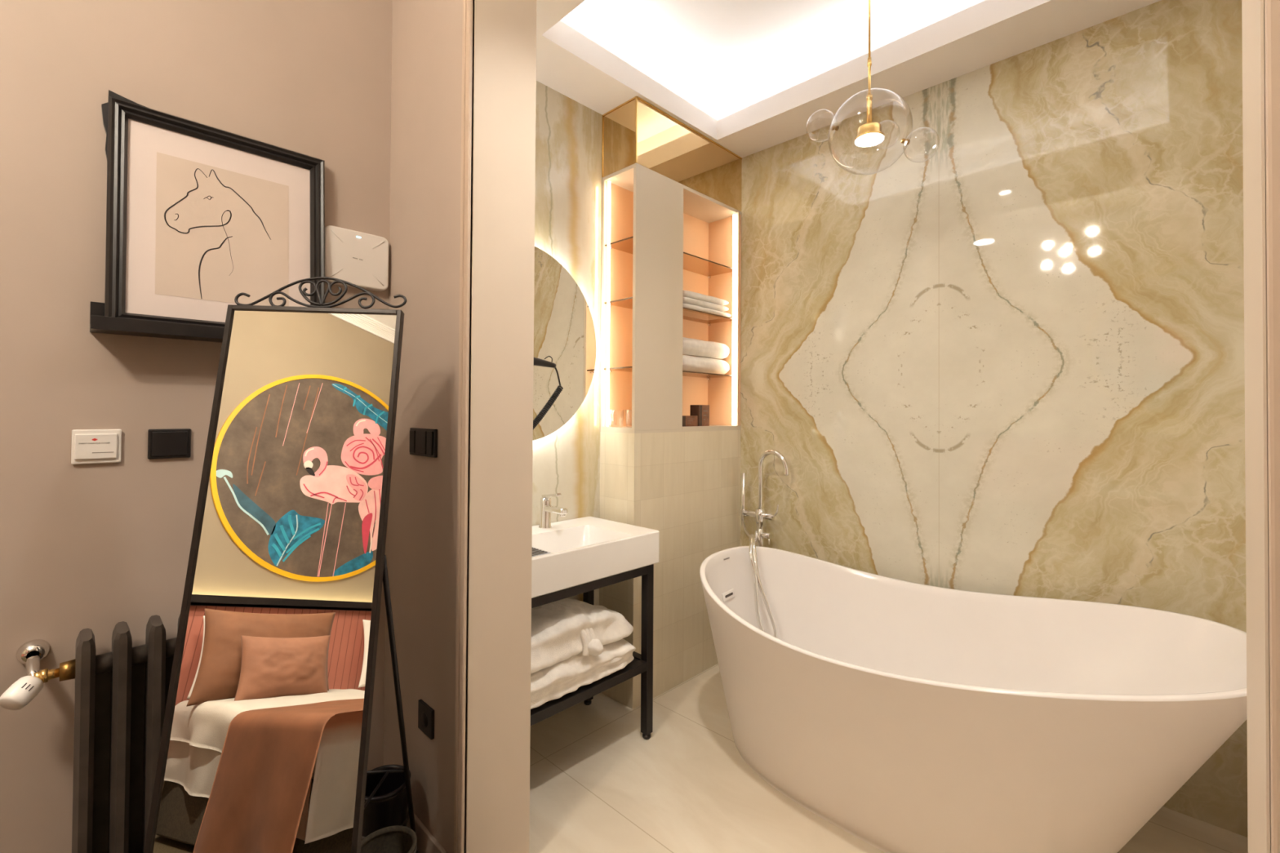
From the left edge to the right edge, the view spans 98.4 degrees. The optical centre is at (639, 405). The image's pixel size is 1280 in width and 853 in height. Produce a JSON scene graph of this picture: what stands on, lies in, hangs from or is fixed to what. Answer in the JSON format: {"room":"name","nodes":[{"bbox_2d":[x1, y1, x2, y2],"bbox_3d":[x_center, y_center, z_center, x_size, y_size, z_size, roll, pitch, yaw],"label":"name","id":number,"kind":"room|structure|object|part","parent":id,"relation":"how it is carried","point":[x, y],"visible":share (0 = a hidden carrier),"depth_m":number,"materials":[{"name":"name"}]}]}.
{"room":"hotel room","nodes":[
{"label":"hotel room","id":0,"kind":"room"},
{"bbox_2d":[0,0,392,852],"bbox_3d":[-2.003,-0.373,0.804,0.100,3.400,3.180,0,-1,44],"label":"wall","id":1,"kind":"structure","parent":0,"point":[95,547],"depth_m":1.39,"materials":[{"name":"beige paint"}]},
{"bbox_2d":[71,429,121,464],"bbox_3d":[-1.356,0.102,1.380,0.017,0.085,0.089,0,-1,44],"label":"switch","id":2,"kind":"object","parent":1,"relation":"attached to","point":[88,446],"visible":1,"depth_m":1.37,"materials":[{"name":"white plastic"}]},
{"bbox_2d":[89,301,224,342],"bbox_3d":[-1.133,-0.217,1.547,0.105,0.077,0.576,0,-1,44],"label":"ledge","id":3,"kind":"object","parent":1,"relation":"attached to","point":[99,322],"visible":0.39,"depth_m":1.39,"materials":[{"name":"black wood"}]},
{"bbox_2d":[101,89,324,327],"bbox_3d":[-1.160,-0.490,1.544,0.067,0.594,0.500,0,-1,44],"label":"framed picture","id":4,"kind":"object","parent":3,"relation":"on","point":[199,216],"visible":0.99,"depth_m":1.51,"materials":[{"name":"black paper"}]},
{"bbox_3d":[-1.345,-0.685,1.388,0.023,0.162,0.014,0,-1,44],"label":"moulding","id":5,"kind":"part","parent":4,"relation":"part of","materials":[{"name":"black wood"}]},
{"bbox_3d":[-1.307,-0.771,1.419,0.022,0.037,0.085,0,-1,44],"label":"corner moulding","id":6,"kind":"part","parent":4,"relation":"part of","materials":[{"name":"black wood"}]},
{"bbox_2d":[147,428,191,459],"bbox_3d":[-1.260,0.102,1.481,0.012,0.079,0.088,0,-1,44],"label":"blank plate","id":7,"kind":"object","parent":1,"relation":"attached to","point":[164,443],"visible":1,"depth_m":1.48,"materials":[{"name":"black plastic"}]},
{"bbox_2d":[324,225,388,291],"bbox_3d":[-0.928,-0.479,1.810,0.033,0.181,0.198,0,-1,44],"label":"router","id":8,"kind":"object","parent":1,"relation":"attached to","point":[360,259],"visible":0.91,"depth_m":1.80,"materials":[{"name":"white plastic"}]},
{"bbox_2d":[382,0,462,852],"bbox_3d":[0.668,-0.359,0.536,4.390,3.400,0.190,0,-1,44],"label":"wall","id":9,"kind":"structure","parent":0,"point":[426,87],"depth_m":1.69,"materials":[{"name":"beige paint"}]},
{"bbox_2d":[408,427,437,457],"bbox_3d":[-0.663,0.112,1.684,0.172,0.084,0.014,0,-1,44],"label":"light switch","id":10,"kind":"object","parent":9,"relation":"attached to","point":[423,442],"visible":1,"depth_m":1.66,"materials":[{"name":"black plastic"}]},
{"bbox_2d":[417,699,434,739],"bbox_3d":[-0.639,0.934,1.646,0.090,0.084,0.013,0,-1,44],"label":"power socket","id":11,"kind":"object","parent":9,"relation":"attached to","point":[425,713],"visible":1,"depth_m":1.64,"materials":[{"name":"black plastic"}]},
{"bbox_2d":[406,813,447,852],"bbox_3d":[-0.694,1.302,1.694,0.491,0.090,0.012,0,-1,44],"label":"baseboard","id":12,"kind":"structure","parent":9,"relation":"attached to","point":[427,842],"depth_m":1.63,"materials":[{"name":"beige paint"}]},
{"bbox_2d":[453,0,475,852],"bbox_3d":[-0.481,-0.042,1.508,0.055,2.775,0.017,0,-1,44],"label":"trim","id":13,"kind":"structure","parent":9,"relation":"attached to","point":[468,6],"depth_m":1.50,"materials":[{"name":"beige paint"}]},
{"bbox_2d":[466,0,1270,852],"bbox_3d":[0.123,-0.016,1.066,1.430,2.720,0.200,0,-1,44],"label":"trim","id":14,"kind":"structure","parent":9,"relation":"attached to","point":[498,816],"depth_m":1.53,"materials":[{"name":"beige paint"}]},
{"bbox_2d":[1263,0,1279,852],"bbox_3d":[0.578,-0.048,0.473,0.055,2.775,0.017,0,-1,44],"label":"trim","id":15,"kind":"structure","parent":9,"relation":"attached to","point":[1271,7],"depth_m":0.48,"materials":[{"name":"beige paint"}]},
{"bbox_2d":[532,80,602,605],"bbox_3d":[-0.211,-0.238,2.690,0.080,3.200,1.667,0,-1,44],"label":"wall","id":16,"kind":"structure","parent":0,"point":[568,188],"depth_m":2.54,"materials":[{"name":"stone"}]},
{"bbox_2d":[533,246,596,440],"bbox_3d":[-0.502,-0.263,2.280,0.026,0.828,0.828,0,-1,44],"label":"round wall mirror","id":17,"kind":"object","parent":16,"relation":"attached to","point":[564,331],"visible":0.39,"depth_m":2.42,"materials":[{"name":"mirror"}]},
{"bbox_2d":[599,430,740,709],"bbox_3d":[0.182,0.749,2.864,0.232,1.236,0.842,0,-1,44],"label":"wall","id":18,"kind":"structure","parent":0,"point":[685,486],"depth_m":2.68,"materials":[{"name":"beige tile"}]},
{"bbox_2d":[600,163,741,433],"bbox_3d":[0.196,-0.482,2.873,0.247,1.227,0.841,0,-1,44],"label":"cabinet","id":19,"kind":"object","parent":18,"relation":"on","point":[662,237],"visible":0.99,"depth_m":2.71,"materials":[{"name":"paint"}]},
{"bbox_2d":[608,409,623,426],"bbox_3d":[-0.112,0.061,2.625,0.072,0.082,0.072,0,-1,44],"label":"drinking glass","id":20,"kind":"object","parent":19,"relation":"on","point":[609,410],"visible":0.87,"depth_m":2.62,"materials":[{"name":"clear glass"}]},
{"bbox_3d":[0.007,-0.173,2.692,0.196,0.006,0.310,0,-1,44],"label":"glass shelf","id":21,"kind":"part","parent":19,"relation":"part of","materials":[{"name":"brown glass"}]},
{"bbox_3d":[0.113,-0.485,2.955,0.015,1.185,0.818,0,-1,44],"label":"panel","id":22,"kind":"part","parent":19,"relation":"part of","materials":[{"name":"beige wood"}]},
{"bbox_3d":[0.090,-0.492,2.623,0.018,1.215,0.335,0,-1,44],"label":"corner panel","id":23,"kind":"part","parent":19,"relation":"part of","materials":[{"name":"paint"}]},
{"bbox_3d":[0.186,0.119,2.871,0.231,0.024,0.841,0,-1,44],"label":"board","id":24,"kind":"part","parent":19,"relation":"part of","materials":[{"name":"paint"}]},
{"bbox_2d":[601,96,742,211],"bbox_3d":[0.195,-1.248,2.886,0.234,0.304,0.844,0,-1,44],"label":"panel","id":25,"kind":"object","parent":19,"relation":"on","point":[636,131],"visible":1,"depth_m":2.67,"materials":[{"name":"brown metal"}]},
{"bbox_3d":[-0.099,-1.253,2.592,0.225,0.304,0.006,0,-1,44],"label":"pane","id":26,"kind":"part","parent":25,"relation":"part of","materials":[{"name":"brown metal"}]},
{"bbox_2d":[682,415,697,426],"bbox_3d":[0.228,0.079,2.858,0.071,0.055,0.141,0,-1,44],"label":"box","id":27,"kind":"object","parent":19,"relation":"on","point":[687,420],"visible":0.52,"depth_m":2.84,"materials":[{"name":"orange metal"}]},
{"bbox_2d":[689,404,709,426],"bbox_3d":[0.319,0.053,2.945,0.061,0.112,0.091,0,-1,44],"label":"box","id":28,"kind":"object","parent":19,"relation":"on","point":[702,411],"visible":0.84,"depth_m":2.92,"materials":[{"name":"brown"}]},
{"bbox_2d":[682,355,729,374],"bbox_3d":[0.334,-0.217,2.990,0.108,0.095,0.417,0,-1,44],"label":"rolled towel","id":29,"kind":"object","parent":19,"relation":"on","point":[690,363],"visible":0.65,"depth_m":2.94,"materials":[{"name":"white fabric"}]},
{"bbox_2d":[682,337,729,359],"bbox_3d":[0.332,-0.308,2.987,0.106,0.092,0.420,0,-1,44],"label":"rolled towel","id":30,"kind":"object","parent":29,"relation":"on","point":[691,347],"visible":0.73,"depth_m":2.94,"materials":[{"name":"white fabric"}]},
{"bbox_2d":[683,303,731,320],"bbox_3d":[0.304,-0.505,2.990,0.172,0.035,0.424,0,-1,44],"label":"folded towel","id":31,"kind":"object","parent":19,"relation":"on","point":[690,313],"visible":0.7,"depth_m":2.96,"materials":[{"name":"white fabric"}]},
{"bbox_2d":[683,289,728,311],"bbox_3d":[0.303,-0.557,2.990,0.165,0.071,0.388,0,-1,44],"label":"folded towel","id":32,"kind":"object","parent":31,"relation":"on","point":[689,297],"visible":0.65,"depth_m":2.92,"materials":[{"name":"white fabric"}]},
{"bbox_3d":[0.299,-0.168,2.988,0.199,0.006,0.486,0,-1,44],"label":"glass shelf","id":33,"kind":"part","parent":19,"relation":"part of","materials":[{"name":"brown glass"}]},
{"bbox_3d":[0.483,-0.480,3.168,0.216,1.185,0.018,0,-1,44],"label":"panel","id":34,"kind":"part","parent":19,"relation":"part of","materials":[{"name":"beige wood"}]},
{"bbox_2d":[560,0,984,119],"bbox_3d":[0.617,-1.647,1.908,2.210,0.271,1.667,0,-1,44],"label":"ceiling","id":35,"kind":"structure","parent":0,"point":[723,58],"depth_m":2.52,"materials":[{"name":"white paint"}]},
{"bbox_2d":[805,0,939,175],"bbox_3d":[0.767,-1.235,1.859,0.335,0.934,0.343,0,-1,-2],"label":"pendant lamp","id":36,"kind":"object","parent":35,"relation":"hanging from","point":[870,133],"visible":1,"depth_m":1.84,"materials":[{"name":"clear glass"}]},
{"bbox_3d":[0.770,-1.047,1.853,0.020,0.240,0.020,0,-1,44],"label":"stem","id":37,"kind":"part","parent":36,"relation":"part of","materials":[{"name":"gold metal"}]},
{"bbox_3d":[0.772,-1.407,1.857,0.007,0.550,0.007,0,-1,44],"label":"rod","id":38,"kind":"part","parent":36,"relation":"part of","materials":[{"name":"gold metal"}]},
{"bbox_2d":[536,0,1160,157],"bbox_3d":[0.616,-1.461,1.905,2.210,0.104,1.667,0,-1,44],"label":"ceiling","id":39,"kind":"structure","parent":0,"point":[984,33],"depth_m":2.32,"materials":[{"name":"beige paint"}]},
{"bbox_2d":[528,663,1248,852],"bbox_3d":[0.587,1.407,1.859,2.310,0.100,1.797,0,-1,44],"label":"floor","id":40,"kind":"structure","parent":0,"point":[597,785],"depth_m":1.92,"materials":[{"name":"tile"}]},
{"bbox_2d":[530,564,653,739],"bbox_3d":[-0.331,1.001,2.162,0.407,0.708,0.687,0,-1,44],"label":"washstand","id":41,"kind":"object","parent":40,"relation":"on","point":[642,663],"visible":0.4,"depth_m":2.19,"materials":[{"name":"black metal"}]},
{"bbox_2d":[530,638,635,709],"bbox_3d":[-0.334,0.969,2.112,0.396,0.134,0.614,0,-1,44],"label":"bathrobe","id":42,"kind":"object","parent":41,"relation":"on","point":[563,677],"visible":0.38,"depth_m":1.98,"materials":[{"name":"white fabric"}]},
{"bbox_2d":[530,598,633,674],"bbox_3d":[-0.326,0.836,2.106,0.403,0.176,0.602,0,-1,44],"label":"bathrobe","id":43,"kind":"object","parent":42,"relation":"on","point":[562,629],"visible":0.56,"depth_m":2.00,"materials":[{"name":"white fabric"}]},
{"bbox_3d":[-0.236,0.995,2.525,0.036,0.686,0.036,0,-1,44],"label":"leg","id":44,"kind":"part","parent":41,"relation":"part of","materials":[{"name":"black metal"}]},
{"bbox_3d":[-0.199,1.053,2.032,0.036,0.034,0.615,0,-1,44],"label":"shelf rail","id":45,"kind":"part","parent":41,"relation":"part of","materials":[{"name":"black metal"}]},
{"bbox_3d":[-0.196,0.663,2.037,0.036,0.034,0.615,0,-1,44],"label":"rail","id":46,"kind":"part","parent":41,"relation":"part of","materials":[{"name":"black metal"}]},
{"bbox_2d":[531,516,659,598],"bbox_3d":[-0.333,0.578,2.179,0.447,0.136,0.738,0,-1,44],"label":"washbasin","id":47,"kind":"object","parent":41,"relation":"on","point":[572,553],"visible":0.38,"depth_m":2.14,"materials":[{"name":"white ceramic"}]},
{"bbox_2d":[531,546,550,556],"bbox_3d":[-0.425,0.509,1.905,0.150,0.002,0.175,0,-1,44],"label":"soap dish","id":48,"kind":"object","parent":47,"relation":"on","point":[535,552],"depth_m":1.91,"materials":[{"name":"grey metal"}]},
{"bbox_2d":[538,493,567,528],"bbox_3d":[-0.361,0.439,2.295,0.162,0.155,0.054,0,-1,44],"label":"tap","id":49,"kind":"object","parent":47,"relation":"on","point":[546,508],"visible":1,"depth_m":2.31,"materials":[{"name":"silver metal"}]},
{"bbox_3d":[-0.370,0.374,2.305,0.106,0.026,0.026,0,-1,44],"label":"lever","id":50,"kind":"part","parent":49,"relation":"part of","materials":[{"name":"silver metal"}]},
{"bbox_3d":[-0.350,0.430,2.284,0.130,0.026,0.032,0,-1,44],"label":"spout","id":51,"kind":"part","parent":49,"relation":"part of","materials":[{"name":"silver metal"}]},
{"bbox_3d":[-0.104,1.058,2.394,0.335,0.034,0.036,0,-1,44],"label":"shelf rail","id":52,"kind":"part","parent":41,"relation":"part of","materials":[{"name":"black metal"}]},
{"bbox_3d":[0.029,0.994,2.265,0.036,0.686,0.036,0,-1,44],"label":"leg","id":53,"kind":"part","parent":41,"relation":"part of","materials":[{"name":"black metal"}]},
{"bbox_2d":[737,449,789,638],"bbox_3d":[0.622,0.795,2.688,0.236,1.145,0.552,0,-1,4],"label":"faucet","id":54,"kind":"object","parent":40,"relation":"on","point":[759,514],"visible":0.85,"depth_m":2.82,"materials":[{"name":"silver metal"}]},
{"bbox_3d":[0.681,0.382,2.822,0.178,0.315,0.025,0,-1,44],"label":"spout","id":55,"kind":"part","parent":54,"relation":"part of","materials":[{"name":"silver metal"}]},
{"bbox_2d":[699,546,1247,852],"bbox_3d":[0.961,0.990,1.902,1.648,0.740,0.991,0,-1,44],"label":"bathtub","id":56,"kind":"object","parent":40,"relation":"on","point":[906,717],"visible":0.98,"depth_m":1.66,"materials":[{"name":"white ceramic"}]},
{"bbox_3d":[0.384,0.823,2.399,0.012,0.035,0.090,0,-1,41],"label":"overflow plate","id":57,"kind":"part","parent":56,"relation":"part of","materials":[{"name":"white plastic"}]},
{"bbox_2d":[699,546,1246,701],"bbox_3d":[0.962,0.913,1.903,1.644,0.586,0.983,0,-1,44],"label":"bathtub basin","id":58,"kind":"object","parent":56,"relation":"on","point":[845,633],"depth_m":2.00,"materials":[{"name":"white ceramic"}]},
{"bbox_2d":[740,0,1248,837],"bbox_3d":[1.208,-0.231,2.526,2.340,3.200,0.080,0,-1,44],"label":"wall","id":59,"kind":"structure","parent":0,"point":[1008,360],"depth_m":2.16,"materials":[{"name":"stone"}]},
{"bbox_3d":[-0.444,1.369,-0.682,4.293,0.100,3.280,0,-1,44],"label":"floor","id":60,"kind":"structure","parent":0,"visible":0},
{"bbox_2d":[0,614,180,852],"bbox_3d":[-1.279,0.940,1.362,0.152,0.797,0.399,0,-1,44],"label":"radiator","id":61,"kind":"object","parent":60,"relation":"on","point":[121,695],"visible":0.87,"depth_m":1.32,"materials":[{"name":"grey metal"}]},
{"bbox_3d":[-1.315,0.913,1.348,0.008,0.550,0.031,0,-1,44],"label":"web panel","id":62,"kind":"part","parent":61,"relation":"part of","materials":[{"name":"grey metal"}]},
{"bbox_3d":[-1.271,0.914,1.392,0.008,0.550,0.031,0,-1,44],"label":"web panel","id":63,"kind":"part","parent":61,"relation":"part of","materials":[{"name":"grey metal"}]},
{"bbox_3d":[-1.228,0.915,1.437,0.008,0.550,0.031,0,-1,44],"label":"web panel","id":64,"kind":"part","parent":61,"relation":"part of","materials":[{"name":"grey metal"}]},
{"bbox_2d":[143,276,417,852],"bbox_3d":[-0.803,0.511,1.336,0.431,1.666,0.658,0,-1,-10],"label":"mirror","id":65,"kind":"object","parent":60,"relation":"on","point":[265,738],"visible":1,"depth_m":1.22,"materials":[{"name":"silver metal"}]},
{"bbox_3d":[-0.632,0.847,1.464,0.013,1.000,0.414,1,-1,-10],"label":"leg","id":66,"kind":"part","parent":65,"relation":"part of","materials":[{"name":"black metal"}]},
{"bbox_2d":[361,764,410,839],"bbox_3d":[-0.750,1.217,1.604,0.152,0.256,0.152,0,-1,44],"label":"waste bin","id":67,"kind":"object","parent":60,"relation":"on","point":[388,806],"visible":0.45,"depth_m":1.57,"materials":[{"name":"black plastic"}]},
{"bbox_2d":[360,825,417,852],"bbox_3d":[-0.658,1.241,1.423,0.152,0.206,0.152,0,-1,44],"label":"waste bin","id":68,"kind":"object","parent":60,"relation":"on","point":[397,838],"visible":0.95,"depth_m":1.48,"materials":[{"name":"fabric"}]},
{"bbox_3d":[0.027,-0.187,1.295,2.210,3.067,0.006,0,-1,44],"label":"wall","id":69,"kind":"structure","parent":0,"visible":0},
{"bbox_2d":[533,355,563,430],"bbox_3d":[-0.472,-0.033,2.093,0.090,0.449,0.442,0,-1,44],"label":"hair dryer","id":70,"kind":"object","parent":69,"relation":"attached to","point":[537,362],"visible":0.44,"depth_m":2.19,"materials":[{"name":"black plastic"}]},
{"bbox_3d":[-0.448,-0.180,2.119,0.046,0.054,0.302,0,-1,44],"label":"handle","id":71,"kind":"part","parent":70,"relation":"part of","materials":[{"name":"black plastic"}]},
{"bbox_3d":[-0.460,0.052,2.105,0.026,0.280,0.406,0,-1,44],"label":"coiled cord","id":72,"kind":"part","parent":70,"relation":"part of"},
{"bbox_3d":[-0.334,-0.118,2.235,0.007,0.089,0.040,0,-1,44],"label":"cord","id":73,"kind":"part","parent":70,"relation":"part of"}
]}

